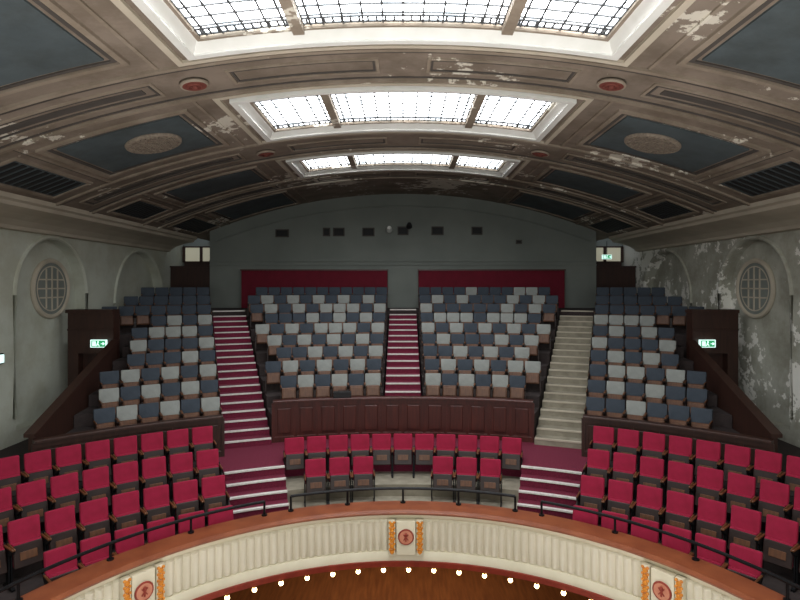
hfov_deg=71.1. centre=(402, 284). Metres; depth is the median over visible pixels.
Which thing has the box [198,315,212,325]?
seat
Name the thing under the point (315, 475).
seat
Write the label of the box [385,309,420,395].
stairs
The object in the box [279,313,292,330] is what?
seat
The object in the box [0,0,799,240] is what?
ceiling
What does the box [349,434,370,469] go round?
seat
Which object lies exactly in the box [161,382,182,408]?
seat
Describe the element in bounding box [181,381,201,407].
seat
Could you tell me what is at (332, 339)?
seat
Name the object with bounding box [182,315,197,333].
seat
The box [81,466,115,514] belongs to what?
seat
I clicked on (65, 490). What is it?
seat
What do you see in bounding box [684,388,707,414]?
seat
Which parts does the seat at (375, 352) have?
seat, backrest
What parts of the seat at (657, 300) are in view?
backrest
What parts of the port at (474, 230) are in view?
glass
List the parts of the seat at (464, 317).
backrest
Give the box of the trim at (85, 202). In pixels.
[56,133,749,213]
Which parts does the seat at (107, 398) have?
backrest, seat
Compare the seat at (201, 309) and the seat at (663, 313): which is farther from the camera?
the seat at (201, 309)
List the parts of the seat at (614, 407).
seat, backrest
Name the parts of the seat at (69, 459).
backrest, seat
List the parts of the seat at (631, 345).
seat, backrest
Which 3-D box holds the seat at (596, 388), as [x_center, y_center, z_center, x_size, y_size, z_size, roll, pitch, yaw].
[4.881,2.847,14.155,0.450,0.846,0.436,0,0,25]
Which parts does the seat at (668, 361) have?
seat, backrest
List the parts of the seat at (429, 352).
seat, backrest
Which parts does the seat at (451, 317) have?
backrest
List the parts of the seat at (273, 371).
seat, backrest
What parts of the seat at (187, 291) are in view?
backrest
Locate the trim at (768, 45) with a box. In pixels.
[676,0,799,94]
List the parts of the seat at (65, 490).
backrest, seat, leg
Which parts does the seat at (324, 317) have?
backrest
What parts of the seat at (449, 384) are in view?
seat, backrest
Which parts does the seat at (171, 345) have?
backrest, seat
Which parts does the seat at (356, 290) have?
backrest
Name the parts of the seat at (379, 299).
backrest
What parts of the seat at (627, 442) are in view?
seat, backrest, leg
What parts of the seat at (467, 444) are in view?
seat, backrest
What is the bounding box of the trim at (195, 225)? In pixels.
[168,190,300,234]
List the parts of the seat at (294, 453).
backrest, seat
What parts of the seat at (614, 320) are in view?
backrest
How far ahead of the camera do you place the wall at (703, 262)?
16.89 m
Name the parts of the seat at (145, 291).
backrest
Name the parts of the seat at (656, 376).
seat, backrest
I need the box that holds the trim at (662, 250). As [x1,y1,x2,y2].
[643,249,691,305]
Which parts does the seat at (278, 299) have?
backrest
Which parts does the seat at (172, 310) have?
backrest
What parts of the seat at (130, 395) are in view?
backrest, seat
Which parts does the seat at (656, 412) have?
seat, backrest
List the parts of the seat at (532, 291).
backrest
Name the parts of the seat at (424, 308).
backrest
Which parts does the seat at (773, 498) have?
leg, seat, backrest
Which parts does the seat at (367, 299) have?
backrest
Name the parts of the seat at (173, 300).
backrest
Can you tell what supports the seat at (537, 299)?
on the floor at (722, 420)
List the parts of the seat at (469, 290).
backrest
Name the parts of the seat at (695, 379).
seat, backrest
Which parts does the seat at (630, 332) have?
backrest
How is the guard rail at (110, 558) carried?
on the parapet at (214, 561)
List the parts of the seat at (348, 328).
backrest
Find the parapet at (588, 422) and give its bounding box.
[581,414,774,465]
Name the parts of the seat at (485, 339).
seat, backrest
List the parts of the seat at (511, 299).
backrest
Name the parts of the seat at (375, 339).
backrest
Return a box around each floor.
[0,437,799,599]
[66,317,739,437]
[133,308,672,321]
[212,567,593,599]
[286,471,519,508]
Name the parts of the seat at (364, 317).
backrest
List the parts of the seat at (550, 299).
backrest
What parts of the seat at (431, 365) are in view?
seat, backrest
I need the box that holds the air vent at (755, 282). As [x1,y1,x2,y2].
[736,258,775,318]
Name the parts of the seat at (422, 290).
backrest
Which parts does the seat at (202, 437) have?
backrest, seat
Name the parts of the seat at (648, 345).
seat, backrest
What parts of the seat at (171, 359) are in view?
backrest, seat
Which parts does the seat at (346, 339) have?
seat, backrest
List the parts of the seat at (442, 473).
leg, seat, backrest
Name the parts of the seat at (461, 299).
backrest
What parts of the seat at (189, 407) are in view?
backrest, seat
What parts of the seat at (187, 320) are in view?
backrest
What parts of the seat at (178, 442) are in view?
leg, backrest, seat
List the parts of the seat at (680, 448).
leg, seat, backrest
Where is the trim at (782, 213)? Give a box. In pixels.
[609,192,799,251]
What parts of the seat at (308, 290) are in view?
backrest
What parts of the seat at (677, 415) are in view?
seat, backrest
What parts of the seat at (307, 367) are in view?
backrest, seat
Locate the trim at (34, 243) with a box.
[13,235,87,418]
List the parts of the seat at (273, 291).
backrest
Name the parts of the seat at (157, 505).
leg, backrest, seat, leg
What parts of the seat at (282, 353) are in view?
backrest, seat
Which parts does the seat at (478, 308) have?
backrest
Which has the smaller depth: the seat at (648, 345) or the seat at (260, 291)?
the seat at (648, 345)
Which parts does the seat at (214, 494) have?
backrest, seat, leg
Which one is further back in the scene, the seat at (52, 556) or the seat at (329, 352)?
the seat at (329, 352)
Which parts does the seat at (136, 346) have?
backrest, seat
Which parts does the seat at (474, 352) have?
seat, backrest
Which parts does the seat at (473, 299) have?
backrest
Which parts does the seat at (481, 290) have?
backrest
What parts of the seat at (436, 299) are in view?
backrest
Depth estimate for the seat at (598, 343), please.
16.46 m
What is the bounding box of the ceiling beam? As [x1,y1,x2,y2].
[0,48,799,154]
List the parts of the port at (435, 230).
glass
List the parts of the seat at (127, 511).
leg, backrest, seat, leg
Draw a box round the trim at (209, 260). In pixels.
[209,260,596,264]
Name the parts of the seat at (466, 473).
seat, backrest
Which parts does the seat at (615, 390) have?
seat, backrest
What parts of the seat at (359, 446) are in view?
seat, backrest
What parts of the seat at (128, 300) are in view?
backrest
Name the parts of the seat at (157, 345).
backrest, seat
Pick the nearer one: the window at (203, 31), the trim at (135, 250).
the window at (203, 31)
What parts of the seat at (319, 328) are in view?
backrest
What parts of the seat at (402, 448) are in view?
leg, seat, backrest, leg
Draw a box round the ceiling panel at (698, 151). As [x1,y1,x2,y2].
[576,109,799,199]
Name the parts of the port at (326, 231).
glass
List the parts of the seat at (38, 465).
backrest, seat, leg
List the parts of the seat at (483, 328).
backrest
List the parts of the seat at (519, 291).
backrest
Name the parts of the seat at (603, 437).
seat, backrest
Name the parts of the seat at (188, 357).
backrest, seat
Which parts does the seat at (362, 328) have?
backrest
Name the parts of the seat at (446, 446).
seat, backrest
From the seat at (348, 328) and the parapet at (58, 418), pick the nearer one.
the parapet at (58, 418)
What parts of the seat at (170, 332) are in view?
backrest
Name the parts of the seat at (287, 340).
seat, backrest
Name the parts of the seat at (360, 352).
seat, backrest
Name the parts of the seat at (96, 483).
backrest, seat, leg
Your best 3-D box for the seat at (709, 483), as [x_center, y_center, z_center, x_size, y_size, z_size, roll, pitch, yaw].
[5.426,3.746,9.954,0.472,0.907,0.450,0,0,41]
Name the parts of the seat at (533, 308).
backrest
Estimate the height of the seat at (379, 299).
0.846 m
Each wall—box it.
[0,229,182,449]
[16,240,152,425]
[170,266,209,292]
[183,238,622,265]
[210,194,595,334]
[596,266,635,292]
[623,230,799,447]
[653,240,789,425]
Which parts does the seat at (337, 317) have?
backrest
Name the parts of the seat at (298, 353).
seat, backrest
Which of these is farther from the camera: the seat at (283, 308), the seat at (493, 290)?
the seat at (493, 290)
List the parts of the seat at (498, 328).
seat, backrest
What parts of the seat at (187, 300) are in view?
backrest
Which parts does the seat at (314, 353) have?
backrest, seat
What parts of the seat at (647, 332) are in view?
backrest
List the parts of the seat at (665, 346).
seat, backrest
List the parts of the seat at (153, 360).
backrest, seat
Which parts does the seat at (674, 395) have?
seat, backrest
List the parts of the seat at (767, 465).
leg, seat, backrest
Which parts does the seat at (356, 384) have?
seat, backrest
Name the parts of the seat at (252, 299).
backrest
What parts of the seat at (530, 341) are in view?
seat, backrest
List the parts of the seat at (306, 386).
backrest, seat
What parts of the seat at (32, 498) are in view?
backrest, seat, leg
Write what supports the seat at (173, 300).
on the floor at (722, 420)
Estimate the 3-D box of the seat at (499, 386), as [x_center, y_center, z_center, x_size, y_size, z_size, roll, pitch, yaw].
[2.590,2.847,14.951,0.450,0.846,0.435,0,0,13]
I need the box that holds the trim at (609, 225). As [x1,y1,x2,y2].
[505,190,637,234]
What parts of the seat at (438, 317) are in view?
backrest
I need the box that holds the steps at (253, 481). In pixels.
[221,458,288,519]
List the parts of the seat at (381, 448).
backrest, seat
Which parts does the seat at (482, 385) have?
seat, backrest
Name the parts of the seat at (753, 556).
seat, backrest, leg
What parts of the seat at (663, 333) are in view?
backrest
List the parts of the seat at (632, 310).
backrest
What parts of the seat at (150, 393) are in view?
backrest, seat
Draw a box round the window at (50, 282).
[30,258,69,318]
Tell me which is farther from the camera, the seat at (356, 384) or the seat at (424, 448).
the seat at (356, 384)
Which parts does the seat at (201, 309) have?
backrest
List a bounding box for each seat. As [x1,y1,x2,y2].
[0,455,26,496]
[0,487,20,533]
[0,525,13,592]
[5,514,49,591]
[14,479,53,522]
[22,449,57,488]
[42,543,83,584]
[43,505,83,560]
[49,472,85,513]
[54,444,87,481]
[78,497,115,549]
[78,533,114,566]
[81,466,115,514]
[84,439,114,482]
[93,407,118,428]
[98,388,121,414]
[99,371,121,395]
[102,306,116,308]
[111,461,143,507]
[111,490,145,548]
[112,435,141,477]
[113,524,145,554]
[116,405,140,425]
[118,306,134,327]
[120,369,141,393]
[120,386,142,411]
[124,296,139,313]
[127,354,146,376]
[130,340,148,360]
[131,328,149,345]
[135,306,150,327]
[138,402,161,422]
[139,296,154,312]
[139,432,167,473]
[140,456,170,504]
[141,287,155,301]
[141,368,161,389]
[141,384,162,409]
[142,484,174,540]
[145,353,164,375]
[145,517,176,543]
[147,339,165,360]
[148,327,165,346]
[151,306,166,316]
[151,316,167,330]
[154,296,168,311]
[155,287,169,301]
[159,400,181,420]
[161,366,180,383]
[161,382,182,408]
[164,352,182,382]
[165,326,182,345]
[165,338,182,358]
[166,305,181,331]
[166,428,192,470]
[167,315,182,328]
[168,296,182,311]
[168,452,197,501]
[169,287,183,301]
[171,479,202,523]
[176,510,205,533]
[180,365,199,381]
[180,398,201,417]
[181,351,199,373]
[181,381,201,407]
[182,305,196,315]
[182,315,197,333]
[182,326,198,337]
[182,338,198,357]
[183,287,196,301]
[183,296,196,311]
[191,426,216,460]
[195,449,222,487]
[196,287,209,295]
[197,296,210,304]
[197,305,211,321]
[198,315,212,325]
[198,325,213,344]
[198,337,215,350]
[199,350,216,364]
[199,364,217,383]
[200,380,219,397]
[200,475,229,517]
[201,397,221,415]
[208,505,233,525]
[248,295,260,319]
[250,304,263,329]
[255,324,269,351]
[256,287,267,301]
[261,295,273,310]
[264,304,277,320]
[265,314,278,330]
[265,361,281,393]
[267,335,282,360]
[268,287,280,301]
[270,324,284,335]
[274,295,286,309]
[276,347,291,368]
[278,304,291,313]
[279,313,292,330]
[280,375,297,398]
[281,287,292,301]
[282,335,296,353]
[282,360,298,392]
[283,437,306,469]
[285,324,299,337]
[287,295,299,310]
[292,304,305,319]
[292,313,305,330]
[292,347,307,367]
[293,287,304,301]
[297,335,311,353]
[297,375,314,397]
[299,360,315,391]
[300,295,311,310]
[300,323,313,340]
[304,458,327,506]
[305,287,316,300]
[306,304,318,312]
[306,313,319,329]
[306,436,327,473]
[307,346,322,366]
[312,295,324,310]
[312,334,326,352]
[314,323,327,341]
[314,374,331,397]
[316,360,332,390]
[317,287,328,300]
[319,313,332,330]
[320,304,332,318]
[323,346,337,366]
[325,295,336,309]
[327,334,340,346]
[328,435,349,470]
[328,457,351,503]
[329,287,340,302]
[329,323,342,334]
[331,374,347,396]
[333,304,345,312]
[333,313,345,330]
[333,359,348,380]
[338,295,349,310]
[338,346,352,366]
[341,287,352,300]
[341,334,355,352]
[343,323,356,340]
[346,313,359,329]
[347,304,359,312]
[348,373,364,395]
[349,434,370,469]
[350,295,361,310]
[350,359,365,373]
[352,456,374,502]
[353,287,363,302]
[353,346,367,365]
[355,334,369,352]
[357,323,370,339]
[359,313,372,328]
[360,304,372,319]
[362,295,374,309]
[364,287,375,300]
[365,373,380,395]
[366,359,381,389]
[368,346,382,374]
[370,334,383,361]
[371,323,384,349]
[371,434,391,477]
[373,304,385,318]
[373,313,385,337]
[375,295,386,317]
[376,287,387,308]
[392,434,413,477]
[414,434,434,477]
[418,287,429,308]
[419,295,430,317]
[420,304,432,318]
[420,313,432,337]
[421,323,434,349]
[422,334,435,361]
[423,346,437,374]
[424,359,439,389]
[425,373,440,395]
[430,287,441,300]
[431,295,443,309]
[431,456,453,502]
[433,304,445,319]
[433,313,446,328]
[435,323,448,339]
[435,434,456,469]
[436,334,450,352]
[438,346,452,365]
[440,359,455,373]
[441,373,457,396]
[442,287,452,302]
[444,295,455,310]
[446,304,458,312]
[446,313,459,329]
[449,323,462,340]
[450,334,464,352]
[453,287,464,300]
[453,346,467,366]
[454,457,477,503]
[456,295,467,310]
[456,435,477,470]
[457,359,472,380]
[458,374,474,396]
[460,304,472,312]
[460,313,472,330]
[463,323,476,334]
[465,287,476,302]
[465,334,478,346]
[468,346,482,366]
[469,295,480,309]
[473,304,485,318]
[473,313,486,330]
[473,360,489,390]
[474,374,491,397]
[477,287,488,300]
[478,323,491,341]
[478,436,499,473]
[478,458,501,506]
[479,334,493,352]
[481,295,493,310]
[483,346,498,366]
[486,313,499,329]
[487,304,499,312]
[489,287,500,300]
[490,360,506,391]
[491,375,508,397]
[492,323,505,340]
[494,295,505,310]
[494,335,508,353]
[498,347,513,367]
[499,437,522,469]
[500,304,513,319]
[500,313,513,330]
[501,287,512,301]
[506,295,518,310]
[506,324,520,337]
[507,360,523,392]
[508,375,525,398]
[509,335,523,353]
[513,287,524,301]
[513,313,526,330]
[514,304,527,313]
[514,347,529,368]
[519,295,531,309]
[521,324,535,335]
[523,335,538,360]
[524,361,540,393]
[525,287,537,301]
[527,314,540,330]
[528,304,541,320]
[532,295,544,310]
[536,324,550,351]
[538,287,549,301]
[542,304,555,329]
[545,295,557,319]
[572,505,597,525]
[576,475,605,517]
[583,449,610,487]
[584,397,604,415]
[586,380,605,397]
[588,364,606,383]
[589,350,606,364]
[589,426,614,460]
[590,337,607,350]
[592,325,607,344]
[593,315,607,325]
[594,305,608,321]
[595,296,608,304]
[596,287,609,295]
[600,510,629,533]
[603,479,634,523]
[604,381,624,407]
[604,398,625,417]
[606,351,624,373]
[606,365,625,381]
[607,326,623,337]
[607,338,623,357]
[608,315,623,333]
[608,452,637,501]
[609,287,622,301]
[609,296,622,311]
[609,305,623,315]
[613,428,639,470]
[622,287,636,301]
[623,296,637,311]
[623,315,638,328]
[623,326,640,345]
[623,338,640,358]
[623,352,641,382]
[623,382,644,408]
[624,305,639,331]
[624,400,646,420]
[625,366,644,383]
[629,517,660,543]
[631,484,663,540]
[635,456,665,504]
[636,287,650,301]
[637,296,651,311]
[638,316,654,330]
[638,432,666,473]
[639,306,654,316]
[640,327,657,345]
[640,339,658,360]
[641,353,660,375]
[643,384,664,409]
[644,368,664,389]
[644,402,667,422]
[650,287,664,301]
[651,296,666,312]
[655,306,670,327]
[656,328,674,345]
[657,340,675,360]
[659,354,678,376]
[660,490,694,548]
[660,524,692,554]
[662,461,694,507]
[663,386,685,411]
[664,369,685,393]
[664,435,693,477]
[665,405,689,425]
[666,296,681,313]
[671,306,687,327]
[684,371,706,395]
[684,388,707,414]
[687,407,712,428]
[689,306,703,308]
[690,466,724,514]
[690,497,727,549]
[691,439,721,482]
[691,533,727,566]
[718,444,751,481]
[720,472,756,513]
[722,505,762,560]
[722,543,763,584]
[748,449,783,488]
[752,479,791,522]
[756,514,799,591]
[779,455,799,496]
[785,487,799,532]
[792,545,799,592]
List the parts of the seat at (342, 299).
backrest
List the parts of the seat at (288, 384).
backrest, seat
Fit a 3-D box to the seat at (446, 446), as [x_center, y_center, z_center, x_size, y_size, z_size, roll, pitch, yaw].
[0.978,3.906,12.802,0.492,0.907,0.450,0,0,6]
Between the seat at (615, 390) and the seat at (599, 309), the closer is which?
the seat at (615, 390)
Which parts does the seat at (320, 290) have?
backrest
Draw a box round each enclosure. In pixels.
[65,309,119,385]
[685,309,739,385]
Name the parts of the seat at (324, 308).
backrest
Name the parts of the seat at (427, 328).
backrest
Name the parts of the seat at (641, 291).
backrest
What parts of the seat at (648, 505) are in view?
leg, seat, backrest, leg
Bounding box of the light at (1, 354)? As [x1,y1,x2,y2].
[0,353,3,363]
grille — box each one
[36,263,66,313]
[739,263,769,313]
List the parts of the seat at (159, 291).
backrest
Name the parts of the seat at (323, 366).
seat, backrest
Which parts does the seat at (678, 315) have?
seat, backrest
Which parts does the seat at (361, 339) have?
backrest, seat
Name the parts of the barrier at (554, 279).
cap rail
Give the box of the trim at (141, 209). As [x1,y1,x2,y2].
[107,166,273,220]
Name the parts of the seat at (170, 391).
backrest, seat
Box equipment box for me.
[333,391,350,397]
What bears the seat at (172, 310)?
on the floor at (722, 420)
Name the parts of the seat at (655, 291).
backrest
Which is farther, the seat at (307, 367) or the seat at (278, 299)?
the seat at (278, 299)
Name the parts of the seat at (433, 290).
backrest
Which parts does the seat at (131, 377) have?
backrest, seat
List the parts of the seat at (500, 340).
seat, backrest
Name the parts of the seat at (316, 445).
backrest, seat, leg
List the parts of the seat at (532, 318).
backrest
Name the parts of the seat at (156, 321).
backrest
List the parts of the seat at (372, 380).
seat, backrest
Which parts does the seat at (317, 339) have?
seat, backrest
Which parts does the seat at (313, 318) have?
backrest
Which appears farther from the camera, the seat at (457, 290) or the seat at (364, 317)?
the seat at (457, 290)
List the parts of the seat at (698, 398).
seat, backrest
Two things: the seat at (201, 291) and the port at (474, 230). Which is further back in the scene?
the port at (474, 230)
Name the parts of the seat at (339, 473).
backrest, seat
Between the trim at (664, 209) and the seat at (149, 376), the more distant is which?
the trim at (664, 209)
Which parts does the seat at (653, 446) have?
seat, backrest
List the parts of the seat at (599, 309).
backrest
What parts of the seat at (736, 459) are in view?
seat, backrest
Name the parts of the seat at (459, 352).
seat, backrest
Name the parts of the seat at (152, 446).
backrest, seat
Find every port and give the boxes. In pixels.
[275,229,288,236]
[323,228,329,235]
[333,228,344,235]
[362,228,374,235]
[398,226,407,234]
[431,226,443,234]
[471,227,482,234]
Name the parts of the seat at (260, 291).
backrest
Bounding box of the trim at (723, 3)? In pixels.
[496,0,792,224]
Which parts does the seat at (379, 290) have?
backrest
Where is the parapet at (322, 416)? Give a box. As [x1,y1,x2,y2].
[272,396,533,442]
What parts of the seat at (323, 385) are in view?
seat, backrest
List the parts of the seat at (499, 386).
seat, backrest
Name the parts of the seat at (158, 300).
backrest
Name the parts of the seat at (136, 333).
backrest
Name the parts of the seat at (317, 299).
backrest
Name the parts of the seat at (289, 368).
backrest, seat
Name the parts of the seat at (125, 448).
backrest, seat, leg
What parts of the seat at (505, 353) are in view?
seat, backrest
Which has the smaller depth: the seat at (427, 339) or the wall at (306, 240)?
the seat at (427, 339)
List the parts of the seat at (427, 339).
backrest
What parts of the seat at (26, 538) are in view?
leg, backrest, seat, leg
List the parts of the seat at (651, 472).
leg, seat, backrest, leg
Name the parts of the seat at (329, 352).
seat, backrest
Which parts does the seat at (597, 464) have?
seat, backrest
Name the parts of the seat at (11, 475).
backrest, seat, leg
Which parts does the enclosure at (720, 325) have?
cap rail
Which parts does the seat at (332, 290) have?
backrest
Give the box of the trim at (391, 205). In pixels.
[215,205,590,241]
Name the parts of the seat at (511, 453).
seat, backrest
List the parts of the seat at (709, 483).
leg, seat, backrest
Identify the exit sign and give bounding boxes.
[90,340,106,347]
[602,255,611,258]
[699,340,715,347]
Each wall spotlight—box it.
[386,226,391,232]
[406,222,411,228]
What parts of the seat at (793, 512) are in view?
leg, seat, backrest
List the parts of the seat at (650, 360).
seat, backrest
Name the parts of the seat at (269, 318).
backrest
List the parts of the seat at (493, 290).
backrest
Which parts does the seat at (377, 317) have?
backrest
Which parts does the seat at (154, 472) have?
leg, backrest, seat, leg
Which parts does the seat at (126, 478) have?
backrest, seat, leg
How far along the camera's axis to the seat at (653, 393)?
13.55 m
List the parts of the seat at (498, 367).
seat, backrest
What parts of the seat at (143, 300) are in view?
backrest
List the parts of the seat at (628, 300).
backrest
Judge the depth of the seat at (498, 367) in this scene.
15.82 m
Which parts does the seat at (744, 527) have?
leg, seat, backrest, leg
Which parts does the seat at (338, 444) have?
seat, backrest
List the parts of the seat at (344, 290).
backrest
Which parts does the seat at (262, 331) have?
backrest, seat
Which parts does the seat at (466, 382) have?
seat, backrest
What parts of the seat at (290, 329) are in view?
backrest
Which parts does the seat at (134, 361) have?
backrest, seat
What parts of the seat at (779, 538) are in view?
leg, seat, backrest, leg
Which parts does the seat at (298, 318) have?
backrest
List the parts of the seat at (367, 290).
backrest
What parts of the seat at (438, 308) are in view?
backrest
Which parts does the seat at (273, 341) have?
seat, backrest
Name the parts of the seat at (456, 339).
seat, backrest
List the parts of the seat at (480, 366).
seat, backrest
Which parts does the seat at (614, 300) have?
backrest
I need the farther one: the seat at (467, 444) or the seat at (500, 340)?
the seat at (500, 340)
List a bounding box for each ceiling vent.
[125,133,181,153]
[624,133,680,153]
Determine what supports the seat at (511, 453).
on the floor at (294, 484)
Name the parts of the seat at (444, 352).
backrest, seat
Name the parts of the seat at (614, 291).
backrest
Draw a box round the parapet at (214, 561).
[20,501,785,599]
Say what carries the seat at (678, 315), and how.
on the floor at (722, 420)
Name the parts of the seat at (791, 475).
leg, seat, backrest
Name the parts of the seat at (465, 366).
seat, backrest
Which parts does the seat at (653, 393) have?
seat, backrest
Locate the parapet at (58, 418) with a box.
[23,340,118,452]
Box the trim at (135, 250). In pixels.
[114,249,162,305]
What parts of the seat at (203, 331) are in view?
backrest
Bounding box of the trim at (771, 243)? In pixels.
[718,235,792,418]
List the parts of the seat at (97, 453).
backrest, seat, leg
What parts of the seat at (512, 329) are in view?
backrest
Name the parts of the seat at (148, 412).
backrest, seat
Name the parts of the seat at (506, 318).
backrest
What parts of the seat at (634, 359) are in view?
seat, backrest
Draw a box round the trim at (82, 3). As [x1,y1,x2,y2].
[13,0,309,224]
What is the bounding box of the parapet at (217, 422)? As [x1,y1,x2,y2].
[31,414,224,465]
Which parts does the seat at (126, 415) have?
backrest, seat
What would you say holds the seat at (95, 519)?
on the floor at (275, 450)
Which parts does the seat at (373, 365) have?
backrest, seat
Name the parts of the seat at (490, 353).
seat, backrest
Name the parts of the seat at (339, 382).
backrest, seat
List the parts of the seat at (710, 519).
leg, seat, backrest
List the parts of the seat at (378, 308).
backrest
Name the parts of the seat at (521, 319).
backrest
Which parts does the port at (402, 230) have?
glass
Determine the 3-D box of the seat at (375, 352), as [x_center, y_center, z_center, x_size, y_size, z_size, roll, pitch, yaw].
[-0.818,2.262,16.822,0.450,0.846,0.435,0,0,-4]
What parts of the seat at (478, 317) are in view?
backrest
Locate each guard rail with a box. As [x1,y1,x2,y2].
[0,500,266,599]
[288,487,517,511]
[539,500,799,599]
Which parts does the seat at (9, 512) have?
backrest, seat, leg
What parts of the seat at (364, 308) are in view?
backrest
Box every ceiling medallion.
[179,78,208,91]
[256,150,274,156]
[531,150,549,156]
[597,78,626,91]
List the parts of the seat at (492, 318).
backrest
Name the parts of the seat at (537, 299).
backrest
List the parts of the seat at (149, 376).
backrest, seat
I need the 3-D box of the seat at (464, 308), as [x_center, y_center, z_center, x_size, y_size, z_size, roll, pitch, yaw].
[2.248,1.092,19.891,0.450,0.846,0.435,0,0,8]
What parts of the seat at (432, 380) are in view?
seat, backrest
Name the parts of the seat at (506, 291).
backrest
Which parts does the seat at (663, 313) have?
seat, backrest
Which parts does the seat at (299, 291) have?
backrest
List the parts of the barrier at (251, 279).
cap rail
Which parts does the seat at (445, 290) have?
backrest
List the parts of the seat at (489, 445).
leg, seat, backrest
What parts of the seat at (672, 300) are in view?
backrest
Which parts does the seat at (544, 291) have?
backrest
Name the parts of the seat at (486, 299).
backrest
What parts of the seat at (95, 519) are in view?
backrest, seat, leg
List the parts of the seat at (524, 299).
backrest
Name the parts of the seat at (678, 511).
leg, seat, backrest, leg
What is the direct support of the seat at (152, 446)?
on the floor at (275, 450)
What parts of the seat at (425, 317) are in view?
backrest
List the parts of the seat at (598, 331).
backrest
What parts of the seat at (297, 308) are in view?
backrest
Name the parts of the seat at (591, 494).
leg, seat, backrest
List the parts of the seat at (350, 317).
backrest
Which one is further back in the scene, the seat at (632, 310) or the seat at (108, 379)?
the seat at (632, 310)
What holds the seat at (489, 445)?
on the floor at (294, 484)
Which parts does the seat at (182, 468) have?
leg, backrest, seat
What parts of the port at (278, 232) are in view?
glass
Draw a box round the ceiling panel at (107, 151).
[0,109,229,199]
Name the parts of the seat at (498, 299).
backrest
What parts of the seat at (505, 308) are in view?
backrest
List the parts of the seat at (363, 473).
backrest, seat, leg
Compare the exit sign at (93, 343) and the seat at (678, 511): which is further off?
the exit sign at (93, 343)
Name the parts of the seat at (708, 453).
leg, seat, backrest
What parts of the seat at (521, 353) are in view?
seat, backrest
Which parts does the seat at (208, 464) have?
backrest, seat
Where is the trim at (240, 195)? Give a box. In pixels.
[143,171,662,228]
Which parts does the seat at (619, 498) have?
seat, backrest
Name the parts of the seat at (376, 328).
backrest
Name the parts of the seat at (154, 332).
backrest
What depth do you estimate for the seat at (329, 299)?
20.72 m
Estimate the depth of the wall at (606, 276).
23.00 m
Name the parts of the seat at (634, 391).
seat, backrest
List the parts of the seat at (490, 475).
leg, seat, backrest, leg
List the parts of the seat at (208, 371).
backrest, seat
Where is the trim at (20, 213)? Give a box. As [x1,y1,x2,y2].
[0,190,196,251]
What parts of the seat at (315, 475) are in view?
leg, backrest, seat, leg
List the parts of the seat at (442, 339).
seat, backrest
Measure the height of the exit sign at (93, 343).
0.220 m
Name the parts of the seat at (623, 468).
seat, backrest, leg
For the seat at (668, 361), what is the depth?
14.83 m
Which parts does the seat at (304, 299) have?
backrest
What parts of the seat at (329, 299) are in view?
backrest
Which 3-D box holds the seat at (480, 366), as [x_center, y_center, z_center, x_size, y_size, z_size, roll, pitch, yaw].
[2.222,2.554,15.844,0.450,0.846,0.435,0,0,10]
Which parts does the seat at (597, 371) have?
seat, backrest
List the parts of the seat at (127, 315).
backrest, seat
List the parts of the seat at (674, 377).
seat, backrest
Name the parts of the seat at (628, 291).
backrest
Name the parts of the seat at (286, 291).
backrest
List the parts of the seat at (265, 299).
backrest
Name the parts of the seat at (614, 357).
seat, backrest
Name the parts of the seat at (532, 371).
seat, backrest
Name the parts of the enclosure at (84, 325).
cap rail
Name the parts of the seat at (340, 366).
seat, backrest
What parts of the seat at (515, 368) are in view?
seat, backrest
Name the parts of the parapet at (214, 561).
moulding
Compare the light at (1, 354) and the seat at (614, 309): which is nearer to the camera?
the light at (1, 354)
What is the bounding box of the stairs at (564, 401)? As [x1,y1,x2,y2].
[534,310,593,448]
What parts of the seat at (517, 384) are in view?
seat, backrest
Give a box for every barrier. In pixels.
[240,269,387,307]
[418,269,565,307]
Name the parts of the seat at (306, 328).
backrest, seat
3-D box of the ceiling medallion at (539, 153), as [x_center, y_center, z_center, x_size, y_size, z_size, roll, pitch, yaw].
[3.500,-3.350,14.300,0.473,0.142,0.480,0,0,0]
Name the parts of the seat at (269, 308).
backrest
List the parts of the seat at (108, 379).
backrest, seat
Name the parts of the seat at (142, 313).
backrest, seat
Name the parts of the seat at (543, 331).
seat, backrest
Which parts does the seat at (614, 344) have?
backrest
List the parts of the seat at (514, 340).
seat, backrest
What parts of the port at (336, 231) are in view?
glass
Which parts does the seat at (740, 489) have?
leg, seat, backrest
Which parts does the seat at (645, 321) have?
backrest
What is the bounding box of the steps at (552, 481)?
[517,458,584,519]
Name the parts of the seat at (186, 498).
backrest, seat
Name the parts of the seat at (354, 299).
backrest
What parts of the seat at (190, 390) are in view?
backrest, seat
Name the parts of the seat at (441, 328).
backrest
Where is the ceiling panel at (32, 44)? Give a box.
[0,0,129,96]
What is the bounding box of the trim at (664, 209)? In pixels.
[532,166,698,220]
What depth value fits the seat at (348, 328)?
18.42 m
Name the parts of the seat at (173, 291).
backrest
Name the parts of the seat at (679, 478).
leg, seat, backrest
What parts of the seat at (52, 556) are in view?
leg, backrest, seat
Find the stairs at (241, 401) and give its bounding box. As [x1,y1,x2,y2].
[212,310,271,448]
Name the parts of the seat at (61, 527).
leg, backrest, seat, leg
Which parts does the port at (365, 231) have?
glass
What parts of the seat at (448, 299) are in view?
backrest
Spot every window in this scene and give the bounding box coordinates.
[30,258,69,318]
[110,0,695,66]
[212,83,593,144]
[275,150,530,179]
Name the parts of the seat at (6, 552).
backrest, seat, leg, armrest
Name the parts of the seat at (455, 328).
backrest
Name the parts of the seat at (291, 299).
backrest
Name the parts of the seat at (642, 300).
backrest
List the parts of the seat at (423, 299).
backrest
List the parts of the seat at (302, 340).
backrest, seat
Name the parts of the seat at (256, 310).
backrest, seat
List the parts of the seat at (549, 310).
seat, backrest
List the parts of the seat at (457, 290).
backrest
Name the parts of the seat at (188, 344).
backrest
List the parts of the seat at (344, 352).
seat, backrest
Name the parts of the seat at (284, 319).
backrest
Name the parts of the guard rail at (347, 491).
post, post, rail, post, post, post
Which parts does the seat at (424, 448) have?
seat, backrest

